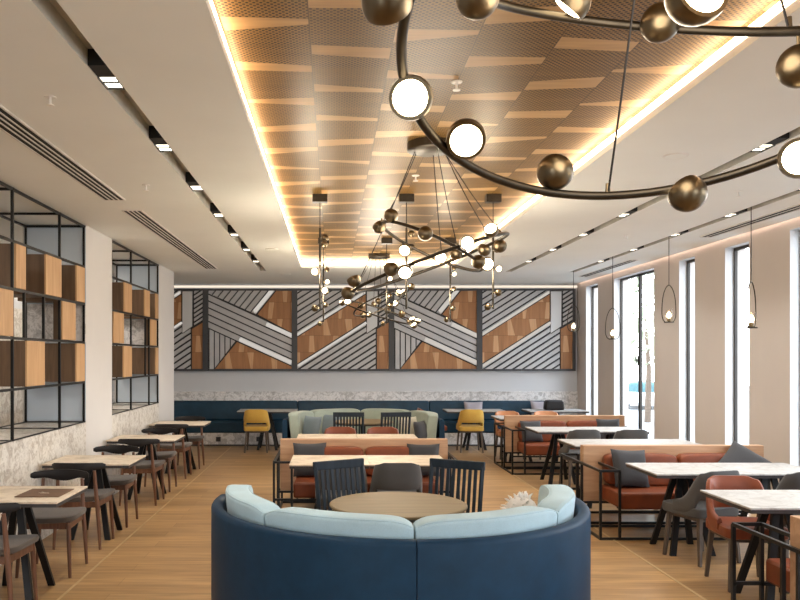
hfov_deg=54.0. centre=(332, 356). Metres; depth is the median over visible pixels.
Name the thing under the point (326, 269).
pendant
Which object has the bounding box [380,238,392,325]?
pendant
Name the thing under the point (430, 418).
cushion
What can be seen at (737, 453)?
throw pillow
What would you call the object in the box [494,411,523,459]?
tub chair
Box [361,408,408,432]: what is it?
cushion
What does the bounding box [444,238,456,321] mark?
pendant
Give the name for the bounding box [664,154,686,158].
grille
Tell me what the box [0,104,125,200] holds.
ceiling vent
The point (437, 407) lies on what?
cushion
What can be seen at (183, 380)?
wall
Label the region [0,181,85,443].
shelving unit
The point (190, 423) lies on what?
dining table
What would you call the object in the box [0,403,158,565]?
wall
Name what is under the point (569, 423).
cushion
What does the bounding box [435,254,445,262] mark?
diffuser
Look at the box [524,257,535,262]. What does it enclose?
recessed light
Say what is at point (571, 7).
diffuser
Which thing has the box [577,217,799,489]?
wall
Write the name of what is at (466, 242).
diffuser
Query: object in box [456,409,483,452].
tub chair
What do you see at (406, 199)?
pendant
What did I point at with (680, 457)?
cushion
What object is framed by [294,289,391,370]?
panel
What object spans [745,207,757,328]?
pendant
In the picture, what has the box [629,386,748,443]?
ground
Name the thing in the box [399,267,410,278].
diffuser
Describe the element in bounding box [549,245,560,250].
recessed light
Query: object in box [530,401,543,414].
throw pillow
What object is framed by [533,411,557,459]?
tub chair
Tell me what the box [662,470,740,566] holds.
tub chair
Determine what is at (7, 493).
dining table
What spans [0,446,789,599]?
floor
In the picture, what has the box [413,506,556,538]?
cushion
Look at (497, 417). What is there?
dining table
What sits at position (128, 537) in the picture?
trim
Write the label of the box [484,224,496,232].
diffuser
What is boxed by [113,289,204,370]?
panel
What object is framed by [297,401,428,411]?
cushion
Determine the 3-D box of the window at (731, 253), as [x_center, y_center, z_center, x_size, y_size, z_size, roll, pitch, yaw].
[4.920,0.115,9.370,0.140,2.930,0.560,0,0,0]
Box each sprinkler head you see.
[44,95,56,106]
[451,80,462,91]
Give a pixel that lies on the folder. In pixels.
(33, 492)
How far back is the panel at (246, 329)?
15.41 m
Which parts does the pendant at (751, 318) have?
bulb, cord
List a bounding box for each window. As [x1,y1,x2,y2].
[586,283,597,414]
[614,268,653,429]
[679,256,694,440]
[725,241,748,443]
[790,227,799,466]
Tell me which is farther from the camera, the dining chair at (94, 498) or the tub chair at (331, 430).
the tub chair at (331, 430)
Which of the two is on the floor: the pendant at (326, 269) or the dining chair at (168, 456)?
the dining chair at (168, 456)
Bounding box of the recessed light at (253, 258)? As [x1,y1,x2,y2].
[251,254,259,262]
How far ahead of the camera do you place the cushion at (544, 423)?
11.70 m
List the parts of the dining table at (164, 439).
leg, leg, leg, leg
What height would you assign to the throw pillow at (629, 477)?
0.376 m
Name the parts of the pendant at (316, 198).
stem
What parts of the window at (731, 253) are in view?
frame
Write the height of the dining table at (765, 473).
0.720 m
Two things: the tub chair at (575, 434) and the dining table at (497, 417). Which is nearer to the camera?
the tub chair at (575, 434)
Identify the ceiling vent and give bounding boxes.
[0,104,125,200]
[121,210,217,268]
[579,260,638,276]
[700,204,799,236]
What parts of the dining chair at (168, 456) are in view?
leg, seat, seat frame, backrest, leg, leg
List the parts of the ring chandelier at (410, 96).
lamp stem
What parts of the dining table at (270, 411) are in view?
leg, leg, leg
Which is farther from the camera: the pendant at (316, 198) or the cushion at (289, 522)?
the pendant at (316, 198)
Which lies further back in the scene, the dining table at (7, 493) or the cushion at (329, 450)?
the cushion at (329, 450)
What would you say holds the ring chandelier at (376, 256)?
hanging from the ceiling at (316, 77)
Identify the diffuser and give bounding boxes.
[392,79,427,116]
[399,246,409,255]
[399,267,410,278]
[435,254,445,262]
[450,124,481,156]
[461,237,473,248]
[483,258,492,269]
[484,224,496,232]
[556,0,578,17]
[686,0,723,11]
[782,141,799,173]
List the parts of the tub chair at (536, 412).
backrest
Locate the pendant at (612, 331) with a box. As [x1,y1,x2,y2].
[605,257,619,339]
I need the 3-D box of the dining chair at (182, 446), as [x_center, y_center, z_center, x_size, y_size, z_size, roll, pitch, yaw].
[-2.260,1.315,11.062,0.481,0.772,0.497,0,0,0]
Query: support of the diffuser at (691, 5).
attached to the ring chandelier at (410, 96)
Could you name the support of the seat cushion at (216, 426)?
on the banquette
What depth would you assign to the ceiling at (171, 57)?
5.74 m
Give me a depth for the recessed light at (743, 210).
7.92 m
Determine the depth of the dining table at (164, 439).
9.50 m
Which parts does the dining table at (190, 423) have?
leg, leg, leg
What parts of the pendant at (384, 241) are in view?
stem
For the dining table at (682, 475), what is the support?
on the floor
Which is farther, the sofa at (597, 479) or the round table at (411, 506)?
the sofa at (597, 479)
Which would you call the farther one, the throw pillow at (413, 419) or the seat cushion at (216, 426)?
the seat cushion at (216, 426)
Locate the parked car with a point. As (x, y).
(633, 386)
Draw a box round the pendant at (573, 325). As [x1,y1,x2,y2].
[567,271,579,331]
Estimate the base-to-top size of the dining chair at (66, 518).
0.772 m
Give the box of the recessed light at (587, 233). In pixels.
[577,228,593,236]
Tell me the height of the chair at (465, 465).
0.907 m
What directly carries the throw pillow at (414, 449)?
on the sofa at (298, 486)
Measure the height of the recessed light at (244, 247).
0.088 m
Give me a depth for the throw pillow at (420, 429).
11.73 m
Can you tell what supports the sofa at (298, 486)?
on the floor
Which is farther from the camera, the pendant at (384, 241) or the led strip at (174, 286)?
the led strip at (174, 286)
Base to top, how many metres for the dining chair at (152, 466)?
0.772 m
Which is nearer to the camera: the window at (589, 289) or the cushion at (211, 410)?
the window at (589, 289)
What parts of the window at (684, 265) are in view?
frame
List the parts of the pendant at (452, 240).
stem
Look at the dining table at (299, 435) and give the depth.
9.62 m
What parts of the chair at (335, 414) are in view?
leg, rail, leg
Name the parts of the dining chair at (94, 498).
leg, backrest, seat frame, seat, leg, leg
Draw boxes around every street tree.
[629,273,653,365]
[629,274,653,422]
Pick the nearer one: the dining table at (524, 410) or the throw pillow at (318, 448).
the throw pillow at (318, 448)
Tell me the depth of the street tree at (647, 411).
30.90 m
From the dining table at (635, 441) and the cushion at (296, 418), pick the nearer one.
the dining table at (635, 441)
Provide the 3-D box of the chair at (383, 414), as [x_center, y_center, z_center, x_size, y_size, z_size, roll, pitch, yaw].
[0.870,1.248,11.441,0.448,0.907,0.498,0,0,-9]
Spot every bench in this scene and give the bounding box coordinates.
[494,415,627,474]
[731,515,799,599]
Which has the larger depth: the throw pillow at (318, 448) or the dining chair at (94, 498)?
the throw pillow at (318, 448)
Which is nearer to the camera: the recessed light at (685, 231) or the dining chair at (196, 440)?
the recessed light at (685, 231)
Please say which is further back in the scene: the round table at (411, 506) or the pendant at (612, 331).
the pendant at (612, 331)
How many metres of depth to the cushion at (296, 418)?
11.86 m
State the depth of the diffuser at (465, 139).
1.96 m
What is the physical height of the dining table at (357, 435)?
0.720 m
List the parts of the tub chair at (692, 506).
leg, seat frame, leg, seat, backrest, leg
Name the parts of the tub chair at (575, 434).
seat, leg, backrest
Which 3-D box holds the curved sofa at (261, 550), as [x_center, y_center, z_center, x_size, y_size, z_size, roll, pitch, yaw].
[0.432,1.279,4.707,2.474,0.842,1.388,0,0,0]
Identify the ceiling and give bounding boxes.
[0,0,799,283]
[212,0,779,260]
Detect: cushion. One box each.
[174,401,296,419]
[174,420,281,432]
[225,485,278,525]
[265,507,413,538]
[288,410,313,437]
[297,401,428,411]
[306,446,363,476]
[311,408,359,433]
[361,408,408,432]
[365,446,426,475]
[407,410,437,437]
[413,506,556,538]
[429,401,543,419]
[444,420,503,432]
[500,491,537,508]
[518,420,566,441]
[537,484,574,524]
[566,420,596,426]
[602,453,677,485]
[676,453,725,479]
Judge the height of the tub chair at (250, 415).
0.775 m
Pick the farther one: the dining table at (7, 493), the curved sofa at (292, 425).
the curved sofa at (292, 425)
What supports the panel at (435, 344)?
attached to the wall at (183, 380)
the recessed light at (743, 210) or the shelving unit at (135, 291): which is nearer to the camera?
the recessed light at (743, 210)
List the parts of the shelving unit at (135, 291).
panel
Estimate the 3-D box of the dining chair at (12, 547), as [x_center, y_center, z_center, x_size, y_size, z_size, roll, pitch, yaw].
[-2.260,1.315,5.181,0.481,0.772,0.497,0,0,0]
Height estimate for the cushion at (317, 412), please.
0.407 m
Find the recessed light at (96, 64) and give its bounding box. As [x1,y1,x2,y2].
[88,49,124,89]
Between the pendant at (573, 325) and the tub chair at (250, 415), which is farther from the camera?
the tub chair at (250, 415)
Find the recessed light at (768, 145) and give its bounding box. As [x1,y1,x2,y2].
[749,132,788,151]
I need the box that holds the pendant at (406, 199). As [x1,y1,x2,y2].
[398,194,414,317]
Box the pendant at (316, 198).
[311,194,328,311]
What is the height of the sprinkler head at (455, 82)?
0.050 m
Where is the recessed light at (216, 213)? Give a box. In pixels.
[210,203,224,217]
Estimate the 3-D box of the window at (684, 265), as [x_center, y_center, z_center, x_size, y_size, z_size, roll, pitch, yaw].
[4.920,0.115,10.690,0.140,2.930,0.480,0,0,0]
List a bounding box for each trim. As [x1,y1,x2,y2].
[57,446,231,599]
[112,391,576,391]
[470,446,706,599]
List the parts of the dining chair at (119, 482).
seat frame, backrest, seat, leg, leg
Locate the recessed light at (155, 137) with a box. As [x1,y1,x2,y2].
[149,126,172,151]
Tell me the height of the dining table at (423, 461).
0.720 m
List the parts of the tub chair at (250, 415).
leg, seat, backrest, seat frame, leg, leg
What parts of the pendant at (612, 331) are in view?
cord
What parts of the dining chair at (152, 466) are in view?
leg, backrest, seat frame, seat, leg, leg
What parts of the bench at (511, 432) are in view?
arm frame, frame, seat, panel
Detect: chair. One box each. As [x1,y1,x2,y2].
[0,503,38,599]
[15,469,88,577]
[52,463,115,549]
[93,445,138,527]
[118,439,165,505]
[136,428,177,491]
[155,424,192,478]
[175,416,205,468]
[244,409,269,452]
[313,458,365,510]
[324,427,355,433]
[333,412,363,433]
[367,427,398,433]
[370,463,421,492]
[380,412,410,433]
[412,458,484,524]
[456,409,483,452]
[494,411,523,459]
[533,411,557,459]
[558,430,600,486]
[613,430,647,438]
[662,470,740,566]
[704,475,788,593]
[756,472,799,557]
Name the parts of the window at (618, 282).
handle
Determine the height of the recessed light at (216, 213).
0.088 m
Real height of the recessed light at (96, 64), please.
0.088 m
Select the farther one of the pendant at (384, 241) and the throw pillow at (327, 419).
the throw pillow at (327, 419)
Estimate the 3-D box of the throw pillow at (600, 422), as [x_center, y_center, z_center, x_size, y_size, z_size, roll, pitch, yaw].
[4.122,1.095,11.668,0.351,0.336,0.171,0,0,3]
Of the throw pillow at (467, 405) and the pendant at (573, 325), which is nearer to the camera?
the pendant at (573, 325)
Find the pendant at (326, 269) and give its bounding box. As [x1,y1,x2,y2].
[317,238,329,325]
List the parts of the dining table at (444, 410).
leg, leg, leg, leg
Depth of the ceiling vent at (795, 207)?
8.22 m
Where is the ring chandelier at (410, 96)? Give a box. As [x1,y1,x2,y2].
[361,0,799,211]
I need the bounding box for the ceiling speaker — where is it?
[662,152,688,159]
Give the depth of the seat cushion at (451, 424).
14.87 m
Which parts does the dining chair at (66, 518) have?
leg, leg, seat frame, seat, backrest, leg, leg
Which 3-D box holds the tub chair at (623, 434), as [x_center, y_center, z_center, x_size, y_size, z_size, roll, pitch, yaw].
[3.830,1.312,10.175,0.468,0.775,0.520,0,0,0]
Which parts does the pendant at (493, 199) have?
stem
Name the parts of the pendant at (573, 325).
cord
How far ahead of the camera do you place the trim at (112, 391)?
15.49 m
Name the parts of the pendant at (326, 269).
stem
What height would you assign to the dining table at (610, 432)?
0.720 m
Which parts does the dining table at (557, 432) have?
leg, leg, leg, leg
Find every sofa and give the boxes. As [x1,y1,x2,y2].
[211,484,590,599]
[273,438,459,510]
[282,408,444,437]
[560,444,789,539]
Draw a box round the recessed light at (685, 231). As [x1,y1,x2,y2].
[668,230,687,236]
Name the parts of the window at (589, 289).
frame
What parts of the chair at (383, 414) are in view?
rail, leg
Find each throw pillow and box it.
[293,443,325,476]
[302,415,321,433]
[322,415,339,433]
[398,416,416,434]
[407,443,439,476]
[413,421,426,437]
[464,401,482,408]
[520,421,542,441]
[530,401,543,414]
[596,419,618,438]
[610,449,649,487]
[718,441,771,462]
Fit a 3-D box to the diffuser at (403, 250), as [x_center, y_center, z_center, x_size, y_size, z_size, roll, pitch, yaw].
[0.549,-0.818,5.993,0.082,0.074,0.035,0,0,24]
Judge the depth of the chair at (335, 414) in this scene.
11.22 m
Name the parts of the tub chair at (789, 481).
leg, backrest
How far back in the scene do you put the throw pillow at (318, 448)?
8.25 m
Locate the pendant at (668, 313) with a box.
[661,285,675,322]
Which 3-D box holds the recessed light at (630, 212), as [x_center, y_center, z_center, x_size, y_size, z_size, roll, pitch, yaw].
[2.977,-1.489,7.921,0.100,0.088,0.342,0,0,0]
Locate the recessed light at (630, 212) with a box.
[616,207,636,217]
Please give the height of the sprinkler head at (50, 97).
0.050 m
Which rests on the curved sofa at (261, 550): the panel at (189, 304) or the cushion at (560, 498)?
the cushion at (560, 498)
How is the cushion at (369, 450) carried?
on the sofa at (298, 486)
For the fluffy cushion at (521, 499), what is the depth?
5.07 m
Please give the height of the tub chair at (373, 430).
0.775 m
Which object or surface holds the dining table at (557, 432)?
on the floor
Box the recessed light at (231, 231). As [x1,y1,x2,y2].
[228,225,238,236]
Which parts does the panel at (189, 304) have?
white panel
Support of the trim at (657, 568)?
on the floor
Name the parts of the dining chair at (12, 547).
leg, backrest, seat frame, seat, leg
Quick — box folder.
[15,489,73,496]
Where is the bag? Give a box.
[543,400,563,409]
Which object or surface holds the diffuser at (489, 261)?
attached to the ring chandelier at (420, 147)
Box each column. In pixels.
[23,225,111,508]
[114,264,173,434]
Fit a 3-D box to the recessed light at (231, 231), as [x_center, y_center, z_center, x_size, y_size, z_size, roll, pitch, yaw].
[-1.172,-1.489,9.211,0.100,0.088,0.342,0,0,0]
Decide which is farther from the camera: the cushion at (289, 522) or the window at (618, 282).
the window at (618, 282)
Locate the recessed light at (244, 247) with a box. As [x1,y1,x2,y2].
[241,241,249,250]
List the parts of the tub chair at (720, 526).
leg, leg, backrest, seat frame, seat, leg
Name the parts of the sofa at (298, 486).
arm frame, frame, panel, seat, arm frame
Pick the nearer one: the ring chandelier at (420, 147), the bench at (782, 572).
the bench at (782, 572)
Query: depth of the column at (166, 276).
12.68 m
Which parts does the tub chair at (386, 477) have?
seat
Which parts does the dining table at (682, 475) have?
leg, leg, leg, leg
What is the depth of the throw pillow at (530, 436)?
11.58 m
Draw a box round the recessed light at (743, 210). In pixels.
[721,208,746,217]
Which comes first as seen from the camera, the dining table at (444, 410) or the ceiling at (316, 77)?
the ceiling at (316, 77)
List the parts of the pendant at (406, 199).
stem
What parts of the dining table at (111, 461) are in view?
leg, leg, leg, leg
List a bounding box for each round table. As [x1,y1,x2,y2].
[329,492,467,522]
[336,419,392,433]
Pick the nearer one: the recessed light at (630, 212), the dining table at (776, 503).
the dining table at (776, 503)
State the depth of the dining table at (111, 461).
7.38 m
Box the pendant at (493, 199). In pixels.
[484,194,501,309]
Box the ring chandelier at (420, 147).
[341,137,509,299]
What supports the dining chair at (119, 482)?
on the floor
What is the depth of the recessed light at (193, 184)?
6.52 m
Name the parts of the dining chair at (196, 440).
leg, backrest, seat, leg, leg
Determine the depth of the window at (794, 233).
8.28 m
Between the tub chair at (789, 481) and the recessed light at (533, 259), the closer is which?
the tub chair at (789, 481)
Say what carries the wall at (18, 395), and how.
attached to the wall at (17, 304)
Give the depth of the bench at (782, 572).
4.72 m
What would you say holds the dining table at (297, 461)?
on the floor
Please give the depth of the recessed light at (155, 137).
5.25 m
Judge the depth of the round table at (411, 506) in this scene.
5.18 m
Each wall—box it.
[0,308,22,426]
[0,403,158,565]
[14,298,21,308]
[112,284,577,414]
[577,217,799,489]
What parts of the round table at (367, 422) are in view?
column leg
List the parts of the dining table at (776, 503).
leg, leg, leg, leg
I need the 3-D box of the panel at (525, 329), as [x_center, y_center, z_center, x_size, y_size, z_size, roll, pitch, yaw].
[3.840,-0.534,15.441,1.895,1.621,0.115,0,0,0]
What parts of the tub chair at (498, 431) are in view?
backrest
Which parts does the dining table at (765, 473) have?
leg, leg, leg, leg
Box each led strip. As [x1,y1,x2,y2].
[174,286,576,287]
[210,0,793,264]
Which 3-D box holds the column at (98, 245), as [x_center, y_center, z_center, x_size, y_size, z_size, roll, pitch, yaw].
[-3.053,-0.175,9.047,0.694,3.750,1.005,0,0,0]
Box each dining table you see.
[0,486,87,599]
[42,455,145,539]
[106,435,184,499]
[149,421,210,473]
[237,409,297,449]
[289,455,368,508]
[297,434,356,498]
[356,434,416,437]
[366,455,446,468]
[443,409,504,449]
[491,415,532,461]
[522,409,588,414]
[525,427,586,484]
[557,439,633,508]
[580,427,649,438]
[620,439,698,443]
[625,463,743,555]
[700,490,799,599]
[707,463,799,555]
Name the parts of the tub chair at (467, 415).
leg, leg, seat frame, seat, backrest, leg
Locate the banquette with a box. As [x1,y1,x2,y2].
[174,401,543,445]
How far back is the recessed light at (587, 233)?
9.16 m
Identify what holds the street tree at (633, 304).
on the ground
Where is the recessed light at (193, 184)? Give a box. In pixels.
[186,172,203,190]
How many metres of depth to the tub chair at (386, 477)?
6.81 m
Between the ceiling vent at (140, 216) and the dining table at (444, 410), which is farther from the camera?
the dining table at (444, 410)
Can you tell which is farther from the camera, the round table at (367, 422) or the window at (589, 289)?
the window at (589, 289)
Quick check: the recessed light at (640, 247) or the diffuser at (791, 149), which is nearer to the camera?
the diffuser at (791, 149)
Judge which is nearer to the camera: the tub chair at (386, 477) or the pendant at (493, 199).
the tub chair at (386, 477)
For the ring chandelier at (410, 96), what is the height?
1.161 m
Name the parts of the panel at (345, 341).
white panel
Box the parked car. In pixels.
[629,381,653,405]
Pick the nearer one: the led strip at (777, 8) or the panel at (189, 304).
the led strip at (777, 8)
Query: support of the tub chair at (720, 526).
on the floor
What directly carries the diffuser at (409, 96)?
attached to the ring chandelier at (410, 96)
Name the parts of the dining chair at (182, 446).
backrest, seat, seat frame, leg, leg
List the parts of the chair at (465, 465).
leg, rail, leg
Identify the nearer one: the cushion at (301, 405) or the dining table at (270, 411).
the dining table at (270, 411)
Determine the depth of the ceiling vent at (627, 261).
12.65 m
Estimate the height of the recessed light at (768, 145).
0.088 m
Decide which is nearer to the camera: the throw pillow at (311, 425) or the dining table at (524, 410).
the throw pillow at (311, 425)
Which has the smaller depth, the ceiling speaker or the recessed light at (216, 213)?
the ceiling speaker
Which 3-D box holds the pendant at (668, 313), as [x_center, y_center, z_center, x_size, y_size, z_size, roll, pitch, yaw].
[4.070,-0.973,9.450,0.115,1.115,0.181,0,0,43]
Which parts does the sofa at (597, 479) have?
arm frame, seat, panel, frame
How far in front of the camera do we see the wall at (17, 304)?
11.37 m
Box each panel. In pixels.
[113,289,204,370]
[205,289,293,370]
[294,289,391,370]
[392,289,479,370]
[480,289,575,370]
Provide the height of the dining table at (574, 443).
0.720 m
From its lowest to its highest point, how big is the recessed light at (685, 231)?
0.088 m
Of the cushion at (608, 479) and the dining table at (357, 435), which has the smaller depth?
the cushion at (608, 479)
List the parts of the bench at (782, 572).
frame, seat, panel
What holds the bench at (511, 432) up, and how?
on the floor
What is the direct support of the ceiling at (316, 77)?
attached to the ceiling at (171, 57)
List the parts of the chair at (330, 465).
leg, rail, leg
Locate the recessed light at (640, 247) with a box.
[629,245,643,250]
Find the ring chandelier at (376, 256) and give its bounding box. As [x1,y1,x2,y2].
[339,253,420,328]
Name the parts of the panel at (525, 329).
white panel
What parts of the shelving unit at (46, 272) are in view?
panel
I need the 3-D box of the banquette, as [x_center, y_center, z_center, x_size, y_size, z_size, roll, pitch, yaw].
[-0.040,1.280,15.150,8.520,0.840,0.560,0,0,0]
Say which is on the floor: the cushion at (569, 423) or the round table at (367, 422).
the round table at (367, 422)

